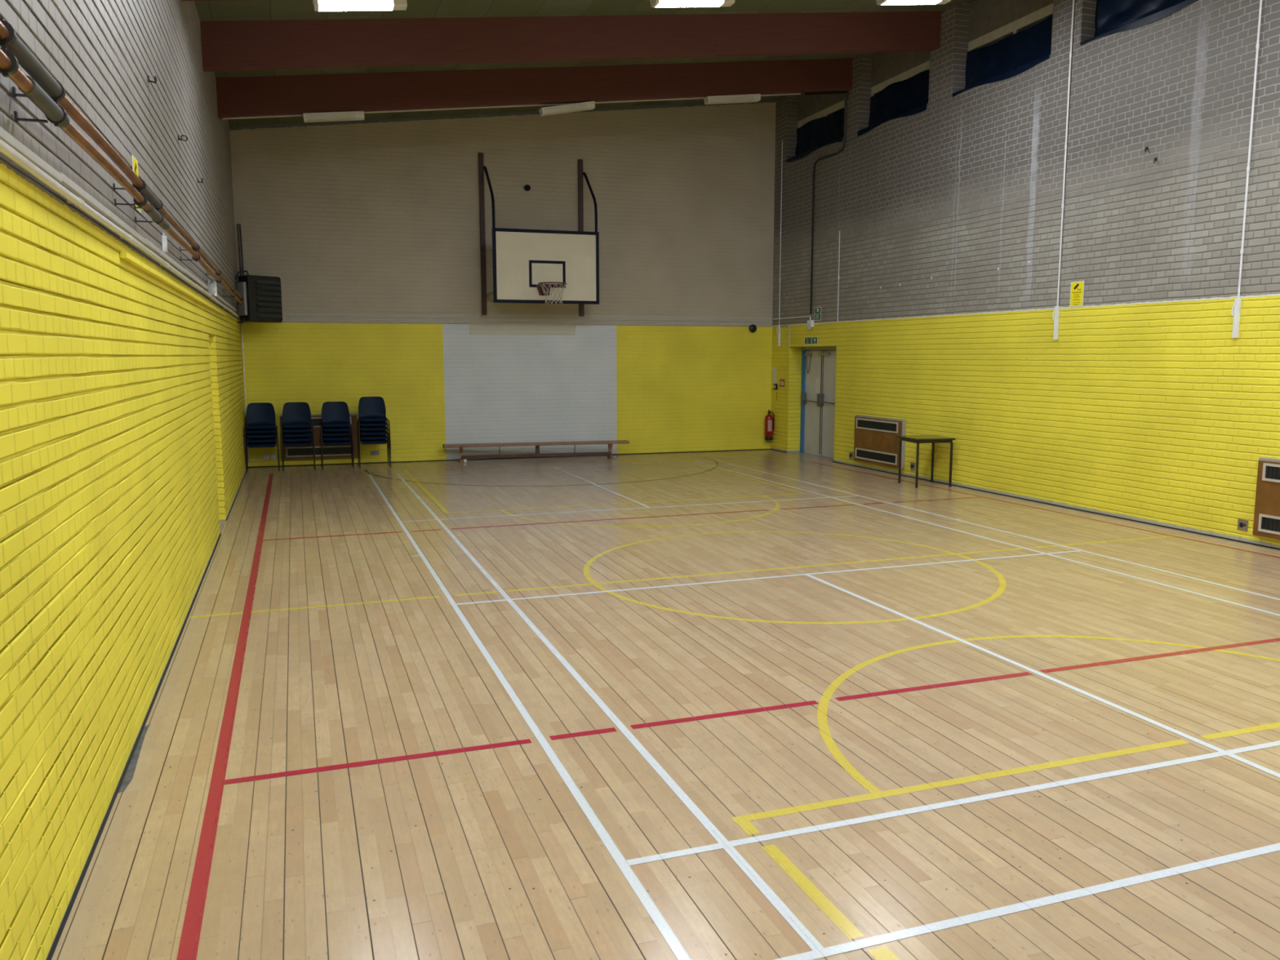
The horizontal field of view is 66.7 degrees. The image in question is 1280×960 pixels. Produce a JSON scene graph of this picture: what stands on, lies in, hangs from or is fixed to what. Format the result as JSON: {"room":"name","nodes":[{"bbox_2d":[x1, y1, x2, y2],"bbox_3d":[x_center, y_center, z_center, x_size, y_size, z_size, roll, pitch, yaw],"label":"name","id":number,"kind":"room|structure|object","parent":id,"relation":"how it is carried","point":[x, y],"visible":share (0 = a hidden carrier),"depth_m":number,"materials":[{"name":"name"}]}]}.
{"room":"sports hall","nodes":[
{"label":"sports hall","id":0,"kind":"room"},
{"bbox_2d":[0,0,245,959],"bbox_3d":[-3.460,-1.856,6.651,0.340,5.750,20.800,-3,8,-19],"label":"wall","id":1,"kind":"structure","parent":0,"point":[122,462],"depth_m":4.17,"materials":[{"name":"brick"}]},
{"bbox_2d":[0,126,235,311],"bbox_3d":[-3.103,-1.472,6.239,0.024,0.054,18.100,-3,8,-19],"label":"white trunking","id":2,"kind":"object","parent":1,"relation":"attached to","point":[7,138],"visible":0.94,"depth_m":4.08,"materials":[{"name":"plastic"}]},
{"bbox_2d":[0,138,238,316],"bbox_3d":[-3.104,-1.411,6.300,0.056,0.037,18.200,-3,8,-19],"label":"pipe","id":3,"kind":"object","parent":1,"relation":"attached to","point":[5,148],"visible":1,"depth_m":3.84,"materials":[{"name":"paint"}]},
{"bbox_2d":[0,47,244,306],"bbox_3d":[-3.077,-1.592,6.340,0.146,0.072,18.300,-3,8,-19],"label":"copper pipe","id":4,"kind":"object","parent":1,"relation":"attached to","point":[55,113],"visible":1,"depth_m":3.33,"materials":[{"name":"brown metal"}]},
{"bbox_2d":[0,17,244,301],"bbox_3d":[-3.077,-1.666,6.330,0.146,0.072,18.300,-3,8,-19],"label":"copper pipe","id":5,"kind":"object","parent":1,"relation":"attached to","point":[9,39],"visible":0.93,"depth_m":3.38,"materials":[{"name":"brown metal"}]},
{"bbox_2d":[131,154,141,213],"bbox_3d":[-2.895,-1.700,5.589,0.004,0.296,0.210,-3,8,-19],"label":"warning sign","id":6,"kind":"object","parent":1,"relation":"attached to","point":[135,162],"visible":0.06,"depth_m":5.57,"materials":[{"name":"yellow plastic"}]},
{"bbox_2d":[46,471,246,959],"bbox_3d":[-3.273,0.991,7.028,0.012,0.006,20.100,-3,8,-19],"label":"baseboard","id":7,"kind":"structure","parent":1,"relation":"attached to","point":[84,871],"depth_m":4.19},
{"bbox_2d":[147,75,157,84],"bbox_3d":[-3.171,-2.606,6.322,0.049,0.050,0.050,-3,8,-19],"label":"hook","id":8,"kind":"object","parent":1,"relation":"attached to","point":[155,82],"depth_m":6.31,"materials":[{"name":"metal"}]},
{"bbox_2d":[161,232,168,253],"bbox_3d":[-3.251,-1.605,6.651,0.028,0.171,0.060,-3,8,-19],"label":"switch box","id":9,"kind":"object","parent":1,"relation":"attached to","point":[164,238],"visible":0.85,"depth_m":6.63,"materials":[{"name":"white plastic"}]},
{"bbox_2d":[120,252,226,315],"bbox_3d":[-3.923,-1.608,8.571,0.033,0.028,7.760,-3,8,-19],"label":"ledge","id":10,"kind":"object","parent":1,"relation":"attached to","point":[126,256],"visible":1,"depth_m":6.35,"materials":[{"name":"paint"}]},
{"bbox_2d":[177,134,187,141],"bbox_3d":[-3.751,-2.808,7.976,0.068,0.050,0.051,-3,8,-19],"label":"hook","id":11,"kind":"object","parent":1,"relation":"attached to","point":[181,135],"depth_m":7.97,"materials":[{"name":"metal"}]},
{"bbox_2d":[208,280,217,296],"bbox_3d":[-4.355,-1.950,9.902,0.076,0.156,0.156,-3,8,-19],"label":"junction box","id":12,"kind":"object","parent":1,"relation":"attached to","point":[212,290],"visible":0.83,"depth_m":9.86,"materials":[{"name":"white plastic"}]},
{"bbox_2d":[236,223,241,275],"bbox_3d":[-6.527,-3.495,15.864,0.036,1.341,0.056,-3,8,-19],"label":"riser pipe","id":13,"kind":"object","parent":1,"relation":"attached to","point":[237,228],"visible":0.6,"depth_m":15.83,"materials":[{"name":"metal"}]},
{"bbox_2d":[239,223,244,275],"bbox_3d":[-6.494,-3.496,15.876,0.036,1.341,0.056,-3,8,-19],"label":"riser pipe","id":14,"kind":"object","parent":1,"relation":"attached to","point":[240,230],"visible":0.6,"depth_m":15.85,"materials":[{"name":"metal"}]},
{"bbox_2d":[235,270,282,323],"bbox_3d":[-6.234,-2.938,15.674,0.625,0.843,0.679,6,9,37],"label":"heater","id":15,"kind":"object","parent":1,"relation":"attached to","point":[261,295],"visible":0.98,"depth_m":15.48,"materials":[{"name":"black metal"}]},
{"bbox_2d":[229,98,776,466],"bbox_3d":[-2.072,-3.852,17.652,9.942,6.900,0.302,-2,8,-18],"label":"wall","id":16,"kind":"structure","parent":0,"point":[381,215],"depth_m":17.48,"materials":[{"name":"paint"}]},
{"bbox_2d":[240,323,248,462],"bbox_3d":[-6.614,-1.460,16.275,0.022,2.320,0.022,-3,8,-19],"label":"conduit","id":17,"kind":"object","parent":16,"relation":"attached to","point":[241,323],"visible":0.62,"depth_m":16.23,"materials":[{"name":"white plastic"}]},
{"bbox_2d":[249,453,276,460],"bbox_3d":[-6.396,-0.386,16.482,0.425,0.095,0.033,-2,8,-18],"label":"wall socket","id":18,"kind":"object","parent":16,"relation":"attached to","point":[273,456],"visible":1,"depth_m":16.49,"materials":[{"name":"white plastic"}]},
{"bbox_2d":[280,413,358,460],"bbox_3d":[-5.503,-0.741,16.707,1.260,0.770,0.080,-2,8,-18],"label":"heater","id":19,"kind":"object","parent":16,"relation":"attached to","point":[334,451],"visible":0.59,"depth_m":16.68,"materials":[{"name":"brown wood"}]},
{"bbox_2d":[287,446,351,455],"bbox_3d":[-5.507,-0.494,16.705,1.042,0.122,0.007,-2,8,-18],"label":"grille","id":20,"kind":"object","parent":19,"relation":"attached to","point":[291,451],"depth_m":16.70,"materials":[{"name":"black metal"}]},
{"bbox_2d":[311,417,350,426],"bbox_3d":[-5.508,-0.990,16.641,1.042,0.122,0.007,-2,8,-18],"label":"grille","id":21,"kind":"object","parent":19,"relation":"attached to","point":[314,421],"depth_m":16.63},
{"bbox_2d":[370,450,379,455],"bbox_3d":[-4.652,-0.474,17.055,0.150,0.080,0.022,-2,8,-18],"label":"wall socket","id":22,"kind":"object","parent":16,"relation":"attached to","point":[372,452],"visible":1,"depth_m":17.05,"materials":[{"name":"grey paint"}]},
{"bbox_2d":[484,183,530,191],"bbox_3d":[-2.328,-5.181,17.177,0.796,0.112,0.113,-2,8,-18],"label":"sounder","id":23,"kind":"object","parent":16,"relation":"attached to","point":[527,187],"visible":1,"depth_m":17.24,"materials":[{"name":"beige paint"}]},
{"bbox_2d":[248,448,769,467],"bbox_3d":[-2.012,-0.418,17.944,9.743,0.014,0.018,-2,8,-18],"label":"baseboard","id":24,"kind":"structure","parent":16,"relation":"attached to","point":[752,449],"depth_m":17.62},
{"bbox_2d":[282,320,770,326],"bbox_3d":[-1.993,-2.845,17.628,9.602,0.032,0.032,-2,8,-18],"label":"pipe","id":25,"kind":"object","parent":16,"relation":"attached to","point":[304,321],"visible":0.93,"depth_m":17.51,"materials":[{"name":"grey metal"}]},
{"bbox_2d":[286,315,770,321],"bbox_3d":[-1.685,-2.938,17.723,8.952,0.024,0.024,-2,8,-18],"label":"pipe","id":26,"kind":"object","parent":16,"relation":"attached to","point":[286,315],"visible":1,"depth_m":17.54,"materials":[{"name":"metal"}]},
{"bbox_2d":[478,152,599,315],"bbox_3d":[-1.673,-4.276,16.753,1.927,2.790,1.539,-2,8,-18],"label":"basketball backboard","id":27,"kind":"object","parent":16,"relation":"attached to","point":[531,266],"visible":1,"depth_m":16.75,"materials":[{"name":"beige paint"}]},
{"bbox_2d":[748,324,756,332],"bbox_3d":[2.204,-2.959,18.983,0.156,0.156,0.083,-2,8,-18],"label":"sounder","id":28,"kind":"object","parent":16,"relation":"attached to","point":[753,328],"visible":1,"depth_m":18.95,"materials":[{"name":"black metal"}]},
{"bbox_2d":[194,0,974,126],"bbox_3d":[1.317,-5.438,7.951,10.640,1.487,20.900,-3,8,-19],"label":"ceiling","id":29,"kind":"structure","parent":0,"point":[271,10],"depth_m":12.57,"materials":[{"name":"beige paint"}]},
{"bbox_2d":[302,111,364,122],"bbox_3d":[-4.271,-5.064,13.555,0.821,0.190,0.170,-3,8,-19],"label":"ceiling lamp","id":30,"kind":"object","parent":29,"relation":"attached to","point":[348,115],"visible":1,"depth_m":13.49,"materials":[{"name":"white plastic"}]},
{"bbox_2d":[306,113,355,122],"bbox_3d":[-4.309,-5.043,13.544,0.640,0.067,0.170,-10,10,-18],"label":"diffuser","id":31,"kind":"object","parent":30,"relation":"attached to","point":[310,117],"depth_m":13.48,"materials":[{"name":"white plastic"}]},
{"bbox_2d":[312,0,407,11],"bbox_3d":[-2.657,-4.525,9.227,0.861,0.198,0.170,-3,8,-19],"label":"ceiling lamp","id":32,"kind":"object","parent":29,"relation":"attached to","point":[318,5],"visible":1,"depth_m":9.18,"materials":[{"name":"white plastic"}]},
{"bbox_2d":[538,101,595,116],"bbox_3d":[-1.096,-5.585,14.622,0.838,0.258,0.170,-3,8,-19],"label":"ceiling lamp","id":33,"kind":"object","parent":29,"relation":"attached to","point":[571,108],"visible":1,"depth_m":14.55,"materials":[{"name":"white plastic"}]},
{"bbox_2d":[543,103,586,115],"bbox_3d":[-1.133,-5.560,14.612,0.661,0.067,0.170,-14,11,-17],"label":"diffuser","id":34,"kind":"object","parent":33,"relation":"attached to","point":[571,108],"depth_m":14.54,"materials":[{"name":"white plastic"}]},
{"bbox_2d":[649,0,734,7],"bbox_3d":[0.559,-5.084,10.304,0.916,0.205,0.170,-3,8,-19],"label":"ceiling lamp","id":35,"kind":"object","parent":29,"relation":"attached to","point":[654,3],"visible":1,"depth_m":10.26,"materials":[{"name":"white plastic"}]},
{"bbox_2d":[703,93,760,104],"bbox_3d":[1.471,-6.063,15.477,0.926,0.209,0.170,-3,8,-19],"label":"ceiling lamp","id":36,"kind":"object","parent":29,"relation":"attached to","point":[713,100],"visible":1,"depth_m":15.41,"materials":[{"name":"white plastic"}]},
{"bbox_2d":[707,96,753,104],"bbox_3d":[1.433,-6.041,15.466,0.747,0.067,0.170,-10,10,-18],"label":"diffuser","id":37,"kind":"object","parent":36,"relation":"attached to","point":[711,100],"depth_m":15.40,"materials":[{"name":"white plastic"}]},
{"bbox_2d":[875,0,951,4],"bbox_3d":[3.151,-5.534,11.171,0.916,0.205,0.170,-3,8,-19],"label":"ceiling lamp","id":38,"kind":"object","parent":29,"relation":"attached to","point":[878,2],"visible":1,"depth_m":11.14,"materials":[{"name":"white plastic"}]},
{"bbox_2d":[51,449,1279,959],"bbox_3d":[1.252,0.821,8.783,10.400,0.124,20.400,-3,8,-19],"label":"floor","id":39,"kind":"structure","parent":0,"point":[753,704],"depth_m":4.88,"materials":[{"name":"brown wood"}]},
{"bbox_2d":[245,433,279,472],"bbox_3d":[-6.222,-0.558,16.002,0.516,0.796,0.470,-3,8,-19],"label":"chair","id":40,"kind":"object","parent":39,"relation":"on","point":[258,444],"visible":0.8,"depth_m":15.83,"materials":[{"name":"blue plastic"}]},
{"bbox_2d":[245,435,279,467],"bbox_3d":[-6.214,-0.632,15.971,0.516,0.796,0.470,-3,8,-19],"label":"chair","id":41,"kind":"object","parent":40,"relation":"on","point":[268,439],"visible":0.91,"depth_m":15.80,"materials":[{"name":"blue plastic"}]},
{"bbox_2d":[244,418,279,458],"bbox_3d":[-6.199,-0.779,15.908,0.516,0.796,0.470,-3,8,-19],"label":"chair","id":42,"kind":"object","parent":41,"relation":"on","point":[255,430],"visible":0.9,"depth_m":15.73,"materials":[{"name":"blue plastic"}]},
{"bbox_2d":[244,402,279,453],"bbox_3d":[-6.192,-0.853,15.877,0.516,0.796,0.470,-3,8,-19],"label":"chair","id":43,"kind":"object","parent":42,"relation":"on","point":[258,415],"visible":1,"depth_m":16.00,"materials":[{"name":"blue plastic"}]},
{"bbox_2d":[244,428,279,462],"bbox_3d":[-6.207,-0.705,15.939,0.516,0.796,0.470,-3,8,-19],"label":"chair","id":44,"kind":"object","parent":41,"relation":"on","point":[249,435],"visible":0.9,"depth_m":15.76,"materials":[{"name":"blue plastic"}]},
{"bbox_2d":[282,436,315,471],"bbox_3d":[-5.694,-0.583,16.187,0.516,0.796,0.470,-3,8,-19],"label":"chair","id":45,"kind":"object","parent":39,"relation":"on","point":[286,443],"visible":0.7,"depth_m":16.01,"materials":[{"name":"blue plastic"}]},
{"bbox_2d":[282,431,315,466],"bbox_3d":[-5.686,-0.656,16.156,0.516,0.796,0.470,-3,8,-19],"label":"chair","id":46,"kind":"object","parent":45,"relation":"on","point":[297,438],"visible":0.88,"depth_m":15.98,"materials":[{"name":"blue plastic"}]},
{"bbox_2d":[281,421,315,457],"bbox_3d":[-5.671,-0.803,16.093,0.516,0.796,0.470,-3,8,-19],"label":"chair","id":47,"kind":"object","parent":46,"relation":"on","point":[288,429],"visible":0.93,"depth_m":15.91,"materials":[{"name":"blue plastic"}]},
{"bbox_2d":[280,402,315,453],"bbox_3d":[-5.664,-0.877,16.062,0.516,0.796,0.470,-3,8,-19],"label":"chair","id":48,"kind":"object","parent":47,"relation":"on","point":[295,415],"visible":1,"depth_m":16.19,"materials":[{"name":"blue plastic"}]},
{"bbox_2d":[282,424,315,462],"bbox_3d":[-5.679,-0.730,16.125,0.516,0.796,0.470,-3,8,-19],"label":"chair","id":49,"kind":"object","parent":46,"relation":"on","point":[308,433],"visible":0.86,"depth_m":15.95,"materials":[{"name":"blue plastic"}]},
{"bbox_2d":[321,435,354,469],"bbox_3d":[-5.108,-0.607,16.372,0.516,0.796,0.470,-3,8,-19],"label":"chair","id":50,"kind":"object","parent":39,"relation":"on","point":[346,442],"visible":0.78,"depth_m":16.21,"materials":[{"name":"blue plastic"}]},
{"bbox_2d":[321,430,354,465],"bbox_3d":[-5.100,-0.681,16.341,0.516,0.796,0.470,-3,8,-19],"label":"chair","id":51,"kind":"object","parent":50,"relation":"on","point":[331,437],"visible":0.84,"depth_m":16.16,"materials":[{"name":"blue plastic"}]},
{"bbox_2d":[320,426,354,460],"bbox_3d":[-5.093,-0.754,16.310,0.516,0.796,0.470,-3,8,-19],"label":"chair","id":52,"kind":"object","parent":51,"relation":"on","point":[344,433],"visible":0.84,"depth_m":16.15,"materials":[{"name":"blue plastic"}]},
{"bbox_2d":[320,422,354,456],"bbox_3d":[-5.085,-0.828,16.278,0.516,0.796,0.470,-3,8,-19],"label":"chair","id":53,"kind":"object","parent":52,"relation":"on","point":[326,428],"visible":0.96,"depth_m":16.11,"materials":[{"name":"blue plastic"}]},
{"bbox_2d":[320,401,354,451],"bbox_3d":[-5.077,-0.901,16.247,0.516,0.796,0.470,-3,8,-19],"label":"chair","id":54,"kind":"object","parent":53,"relation":"on","point":[334,414],"visible":0.99,"depth_m":16.38,"materials":[{"name":"blue plastic"}]},
{"bbox_2d":[358,437,391,468],"bbox_3d":[-4.537,-0.629,16.541,0.516,0.796,0.470,-3,8,-19],"label":"chair","id":55,"kind":"object","parent":39,"relation":"on","point":[379,441],"visible":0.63,"depth_m":16.37,"materials":[{"name":"blue plastic"}]},
{"bbox_2d":[358,431,391,463],"bbox_3d":[-4.529,-0.703,16.510,0.516,0.796,0.470,-3,8,-19],"label":"chair","id":56,"kind":"object","parent":55,"relation":"on","point":[365,437],"visible":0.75,"depth_m":16.34,"materials":[{"name":"blue plastic"}]},
{"bbox_2d":[357,428,391,459],"bbox_3d":[-4.522,-0.777,16.479,0.516,0.796,0.470,-3,8,-19],"label":"chair","id":57,"kind":"object","parent":56,"relation":"on","point":[380,432],"visible":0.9,"depth_m":16.31,"materials":[{"name":"blue plastic"}]},
{"bbox_2d":[357,422,391,454],"bbox_3d":[-4.514,-0.850,16.447,0.516,0.796,0.470,-3,8,-19],"label":"chair","id":58,"kind":"object","parent":57,"relation":"on","point":[363,428],"visible":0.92,"depth_m":16.28,"materials":[{"name":"blue plastic"}]},
{"bbox_2d":[357,415,391,450],"bbox_3d":[-4.506,-0.924,16.416,0.516,0.796,0.470,-3,8,-19],"label":"chair","id":59,"kind":"object","parent":58,"relation":"on","point":[378,423],"visible":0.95,"depth_m":16.25,"materials":[{"name":"blue plastic"}]},
{"bbox_2d":[357,396,391,445],"bbox_3d":[-4.499,-0.998,16.385,0.516,0.796,0.470,-3,8,-19],"label":"chair","id":60,"kind":"object","parent":59,"relation":"on","point":[371,409],"visible":0.98,"depth_m":16.51,"materials":[{"name":"blue plastic"}]},
{"bbox_2d":[442,440,629,462],"bbox_3d":[-1.848,-0.524,17.576,3.359,0.317,0.327,-2,8,-14],"label":"bench","id":61,"kind":"object","parent":39,"relation":"on","point":[610,443],"visible":1,"depth_m":17.53,"materials":[{"name":"brown wood"}]},
{"bbox_2d":[896,435,955,488],"bbox_3d":[4.122,-0.277,14.076,0.609,0.702,0.604,-2,7,-12],"label":"table","id":62,"kind":"object","parent":39,"relation":"on","point":[917,439],"visible":1,"depth_m":13.89,"materials":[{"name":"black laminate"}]},
{"bbox_2d":[770,0,1279,548],"bbox_3d":[6.084,-2.856,9.823,0.360,6.900,20.600,-3,8,-19],"label":"wall","id":63,"kind":"structure","parent":0,"point":[1145,406],"depth_m":11.81,"materials":[{"name":"brick"}]},
{"bbox_2d":[181,0,269,0],"bbox_3d":[0.466,-5.381,10.232,9.740,1.698,0.140,-3,8,-19],"label":"trim","id":64,"kind":"structure","parent":63,"relation":"attached to","point":[181,0],"depth_m":8.90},
{"bbox_2d":[215,57,853,119],"bbox_3d":[-1.097,-5.937,14.608,9.740,1.708,0.140,-3,8,-19],"label":"beam","id":65,"kind":"structure","parent":63,"relation":"attached to","point":[284,95],"depth_m":14.31,"materials":[{"name":"red paint"}]},
{"bbox_2d":[200,11,941,71],"bbox_3d":[-0.316,-5.661,12.420,9.740,1.698,0.140,-3,8,-19],"label":"beam","id":66,"kind":"structure","parent":63,"relation":"attached to","point":[287,44],"depth_m":12.07,"materials":[{"name":"brown wood"}]},
{"bbox_2d":[764,409,774,440],"bbox_3d":[2.561,-1.091,19.265,0.163,0.600,0.174,6,10,40],"label":"fire extinguisher","id":67,"kind":"object","parent":63,"relation":"attached to","point":[769,419],"visible":1,"depth_m":19.21,"materials":[{"name":"red metal"}]},
{"bbox_2d":[772,368,776,384],"bbox_3d":[2.651,-2.044,19.151,0.004,0.320,0.160,-3,8,-19],"label":"card","id":68,"kind":"object","parent":63,"relation":"attached to","point":[774,371],"visible":1,"depth_m":19.16,"materials":[{"name":"paper"}]},
{"bbox_2d":[776,140,782,346],"bbox_3d":[2.685,-4.511,18.653,0.054,3.860,0.064,-3,8,-19],"label":"pipe","id":69,"kind":"object","parent":63,"relation":"attached to","point":[779,325],"visible":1,"depth_m":18.70,"materials":[{"name":"white plastic"}]},
{"bbox_2d":[779,379,784,386],"bbox_3d":[2.758,-1.882,18.868,0.004,0.144,0.210,-3,8,-19],"label":"sign","id":70,"kind":"object","parent":63,"relation":"attached to","point":[781,381],"visible":1,"depth_m":18.87,"materials":[{"name":"red plastic"}]},
{"bbox_2d":[779,324,790,346],"bbox_3d":[2.779,-2.777,18.654,0.020,0.400,0.380,-3,8,-19],"label":"conduit","id":71,"kind":"object","parent":63,"relation":"attached to","point":[783,325],"visible":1,"depth_m":18.48,"materials":[{"name":"beige paint"}]},
{"bbox_2d":[773,315,813,329],"bbox_3d":[2.857,-2.941,18.305,0.098,0.248,1.525,-3,8,-19],"label":"security camera","id":72,"kind":"object","parent":63,"relation":"attached to","point":[810,322],"visible":1,"depth_m":17.67,"materials":[{"name":"white plastic"}]},
{"bbox_2d":[804,336,817,344],"bbox_3d":[3.123,-2.543,17.737,0.006,0.136,0.470,-3,8,-19],"label":"exit sign","id":73,"kind":"object","parent":63,"relation":"attached to","point":[808,340],"visible":1,"depth_m":17.71,"materials":[{"name":"green plastic"}]},
{"bbox_2d":[786,108,844,162],"bbox_3d":[3.193,-6.178,17.372,0.230,0.693,2.010,-3,8,-19],"label":"sheet","id":74,"kind":"object","parent":63,"relation":"attached to","point":[815,134],"visible":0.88,"depth_m":17.52,"materials":[{"name":"blue fabric"}]},
{"bbox_2d":[814,306,821,320],"bbox_3d":[3.197,-2.988,17.471,0.005,0.240,0.230,-3,8,-19],"label":"safety sign","id":75,"kind":"object","parent":63,"relation":"attached to","point":[817,309],"visible":1,"depth_m":17.47,"materials":[{"name":"green plastic"}]},
{"bbox_2d":[800,346,836,457],"bbox_3d":[3.445,-1.444,17.971,0.225,2.027,1.716,-3,8,-19],"label":"door","id":76,"kind":"structure","parent":63,"relation":"in","point":[818,382],"depth_m":18.17,"materials":[{"name":"grey paint"}]},
{"bbox_2d":[797,93,844,128],"bbox_3d":[3.392,-6.563,17.393,0.160,1.270,2.040,-3,8,-19],"label":"window","id":77,"kind":"structure","parent":63,"relation":"in","point":[811,107],"depth_m":17.62,"materials":[{"name":"beige paint"}]},
{"bbox_2d":[804,91,848,313],"bbox_3d":[2.911,-4.725,16.777,0.829,3.603,1.133,-3,8,-19],"label":"pipe","id":78,"kind":"object","parent":63,"relation":"attached to","point":[833,92],"visible":1,"depth_m":17.32,"materials":[{"name":"metal"}]},
{"bbox_2d":[837,231,839,321],"bbox_3d":[3.420,-3.503,16.726,0.022,1.530,0.022,0,7,3],"label":"pipe","id":79,"kind":"object","parent":63,"relation":"attached to","point":[839,231],"visible":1,"depth_m":16.72,"materials":[{"name":"white plastic"}]},
{"bbox_2d":[848,451,853,459],"bbox_3d":[3.606,-0.417,16.620,0.022,0.128,0.120,-3,8,-19],"label":"wall socket","id":80,"kind":"object","parent":63,"relation":"attached to","point":[851,454],"visible":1,"depth_m":16.62,"materials":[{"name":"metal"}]},
{"bbox_2d":[853,414,906,469],"bbox_3d":[3.864,-0.631,15.755,0.087,0.770,1.360,-3,8,-19],"label":"heater","id":81,"kind":"object","parent":63,"relation":"attached to","point":[876,442],"visible":0.95,"depth_m":15.67,"materials":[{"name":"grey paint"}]},
{"bbox_2d":[856,448,895,463],"bbox_3d":[3.826,-0.388,15.788,0.007,0.122,1.142,-3,8,-19],"label":"grille","id":82,"kind":"object","parent":81,"relation":"attached to","point":[873,455],"depth_m":15.76,"materials":[{"name":"black metal"}]},
{"bbox_2d":[857,419,896,431],"bbox_3d":[3.826,-0.884,15.724,0.007,0.122,1.142,-3,8,-19],"label":"grille","id":83,"kind":"object","parent":81,"relation":"attached to","point":[869,425],"depth_m":15.70,"materials":[{"name":"black metal"}]},
{"bbox_2d":[857,69,929,136],"bbox_3d":[3.998,-5.889,15.118,0.230,0.691,1.870,-3,8,-19],"label":"sheet","id":84,"kind":"object","parent":63,"relation":"attached to","point":[909,96],"visible":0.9,"depth_m":15.19,"materials":[{"name":"blue fabric"}]},
{"bbox_2d":[871,50,929,97],"bbox_3d":[4.196,-6.274,15.140,0.160,1.270,1.900,-3,8,-19],"label":"window","id":85,"kind":"structure","parent":63,"relation":"in","point":[887,68],"depth_m":15.35,"materials":[{"name":"beige paint"}]},
{"bbox_2d":[910,462,915,471],"bbox_3d":[4.197,-0.209,14.965,0.022,0.128,0.120,-3,8,-19],"label":"wall socket","id":86,"kind":"object","parent":63,"relation":"attached to","point":[912,464],"visible":1,"depth_m":14.96,"materials":[{"name":"metal"}]},
{"bbox_2d":[951,13,1053,97],"bbox_3d":[4.819,-5.583,12.820,0.230,0.670,1.870,-3,8,-19],"label":"sheet","id":87,"kind":"object","parent":63,"relation":"attached to","point":[1015,54],"visible":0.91,"depth_m":12.84,"materials":[{"name":"blue fabric"}]},
{"bbox_2d":[968,0,1053,51],"bbox_3d":[5.017,-5.980,12.840,0.160,1.270,1.900,-3,8,-19],"label":"window","id":88,"kind":"structure","parent":63,"relation":"in","point":[990,21],"depth_m":13.06,"materials":[{"name":"beige paint"}]},
{"bbox_2d":[769,448,1279,550],"bbox_3d":[5.925,0.574,10.152,0.022,0.012,19.900,-3,8,-19],"label":"baseboard","id":89,"kind":"structure","parent":63,"relation":"attached to","point":[1245,542],"depth_m":11.68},
{"bbox_2d":[1052,0,1074,339],"bbox_3d":[5.133,-3.841,11.768,0.054,4.240,0.064,-3,8,-19],"label":"pipe","id":90,"kind":"object","parent":63,"relation":"attached to","point":[1056,309],"visible":1,"depth_m":11.82,"materials":[{"name":"white plastic"}]},
{"bbox_2d":[1069,280,1084,306],"bbox_3d":[5.258,-2.239,11.699,0.004,0.296,0.210,-3,8,-19],"label":"warning sign","id":91,"kind":"object","parent":63,"relation":"attached to","point":[1077,289],"visible":1,"depth_m":11.70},
{"bbox_2d":[1080,0,1197,45],"bbox_3d":[5.617,-5.308,10.584,0.230,0.691,1.890,-3,8,-19],"label":"sheet","id":92,"kind":"object","parent":63,"relation":"attached to","point":[1112,16],"visible":1,"depth_m":11.01,"materials":[{"name":"blue fabric"}]},
{"bbox_2d":[1237,519,1248,531],"bbox_3d":[6.053,0.453,9.766,0.022,0.110,0.110,-3,8,-19],"label":"wall socket","id":93,"kind":"object","parent":63,"relation":"attached to","point":[1242,525],"visible":1,"depth_m":9.76,"materials":[{"name":"metal"}]},
{"bbox_2d":[1239,522,1245,527],"bbox_3d":[6.050,0.454,9.760,0.012,0.045,0.058,-3,8,-19],"label":"switch","id":94,"kind":"object","parent":93,"relation":"attached to","point":[1241,524],"depth_m":9.76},
{"bbox_2d":[1231,0,1262,337],"bbox_3d":[5.953,-3.537,9.474,0.054,4.260,0.064,-3,8,-19],"label":"pipe","id":95,"kind":"object","parent":63,"relation":"attached to","point":[1237,302],"visible":1,"depth_m":9.57,"materials":[{"name":"white plastic"}]},
{"bbox_2d":[1252,457,1279,540],"bbox_3d":[6.301,0.243,8.929,0.087,0.770,1.360,-3,8,-19],"label":"heater","id":96,"kind":"object","parent":63,"relation":"attached to","point":[1266,523],"visible":1,"depth_m":9.43,"materials":[{"name":"grey paint"}]},
{"bbox_2d":[1261,516,1279,532],"bbox_3d":[6.264,0.485,8.963,0.007,0.122,1.142,-3,8,-19],"label":"grille","id":97,"kind":"object","parent":96,"relation":"attached to","point":[1268,524],"depth_m":9.41,"materials":[{"name":"metal"}]},
{"bbox_2d":[1265,466,1279,479],"bbox_3d":[6.263,-0.010,8.899,0.007,0.122,1.142,-3,8,-19],"label":"grille","id":98,"kind":"object","parent":96,"relation":"attached to","point":[1272,473],"depth_m":9.36,"materials":[{"name":"metal"}]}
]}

